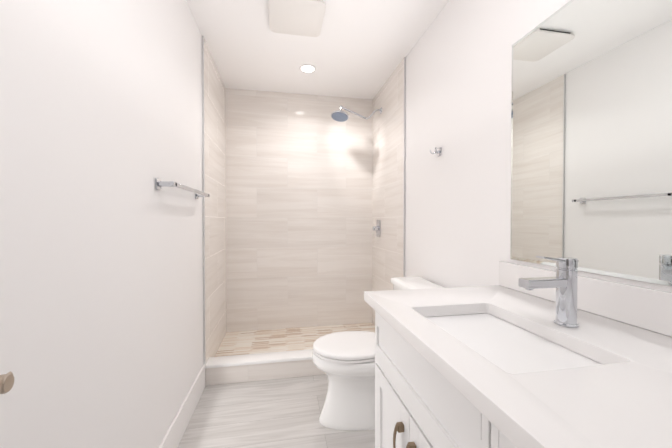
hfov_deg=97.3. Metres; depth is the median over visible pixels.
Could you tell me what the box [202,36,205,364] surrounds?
trim
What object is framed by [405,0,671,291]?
wall
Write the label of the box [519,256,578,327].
faucet
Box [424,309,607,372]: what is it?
sink
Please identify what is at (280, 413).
floor
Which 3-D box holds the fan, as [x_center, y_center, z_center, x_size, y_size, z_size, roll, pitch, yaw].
[-0.245,-1.280,1.824,0.330,0.034,0.330,0,1,-10]
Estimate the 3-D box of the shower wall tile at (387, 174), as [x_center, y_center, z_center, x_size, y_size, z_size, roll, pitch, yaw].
[0.464,-0.126,2.740,0.011,2.365,0.828,0,1,-10]
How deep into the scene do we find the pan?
2.73 m
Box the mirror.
[510,0,671,285]
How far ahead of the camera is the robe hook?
1.81 m
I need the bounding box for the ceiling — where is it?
[186,0,448,98]
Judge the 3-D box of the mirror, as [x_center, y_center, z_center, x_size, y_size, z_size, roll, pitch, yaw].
[0.857,-0.293,0.605,0.006,0.899,1.308,0,1,-10]
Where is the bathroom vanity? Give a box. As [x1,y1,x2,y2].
[366,301,523,447]
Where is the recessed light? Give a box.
[299,64,315,72]
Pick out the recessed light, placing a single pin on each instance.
(306, 68)
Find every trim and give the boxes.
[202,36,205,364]
[403,57,405,276]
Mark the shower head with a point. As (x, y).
(340, 116)
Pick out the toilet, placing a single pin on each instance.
(344, 361)
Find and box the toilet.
[312,277,445,430]
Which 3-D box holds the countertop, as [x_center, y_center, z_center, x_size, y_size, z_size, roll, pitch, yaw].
[0.546,0.296,0.578,0.629,0.034,1.364,0,1,-10]
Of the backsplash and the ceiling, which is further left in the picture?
the ceiling
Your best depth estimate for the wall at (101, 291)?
0.89 m
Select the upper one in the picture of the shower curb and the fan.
the fan
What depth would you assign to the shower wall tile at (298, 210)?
2.99 m
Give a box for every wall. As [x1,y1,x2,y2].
[0,0,202,447]
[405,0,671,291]
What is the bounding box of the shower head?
[331,106,381,121]
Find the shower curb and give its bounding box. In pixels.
[205,349,325,385]
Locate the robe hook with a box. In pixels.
[429,147,440,156]
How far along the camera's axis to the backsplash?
0.85 m
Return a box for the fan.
[268,0,325,36]
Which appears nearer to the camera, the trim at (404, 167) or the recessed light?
the trim at (404, 167)
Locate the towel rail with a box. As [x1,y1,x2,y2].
[155,178,209,198]
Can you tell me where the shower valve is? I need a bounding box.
[373,220,379,236]
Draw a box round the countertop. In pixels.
[364,285,671,447]
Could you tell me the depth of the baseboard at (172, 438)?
1.63 m
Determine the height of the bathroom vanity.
0.844 m
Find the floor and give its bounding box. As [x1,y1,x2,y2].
[177,374,374,447]
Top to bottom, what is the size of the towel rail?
0.048 m
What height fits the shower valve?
0.166 m
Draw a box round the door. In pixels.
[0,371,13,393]
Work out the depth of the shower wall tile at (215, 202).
2.38 m
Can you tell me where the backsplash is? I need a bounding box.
[499,261,671,336]
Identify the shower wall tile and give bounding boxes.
[204,39,226,374]
[225,88,372,331]
[372,58,403,324]
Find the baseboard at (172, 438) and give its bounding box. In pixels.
[159,364,204,447]
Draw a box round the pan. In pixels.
[215,323,374,356]

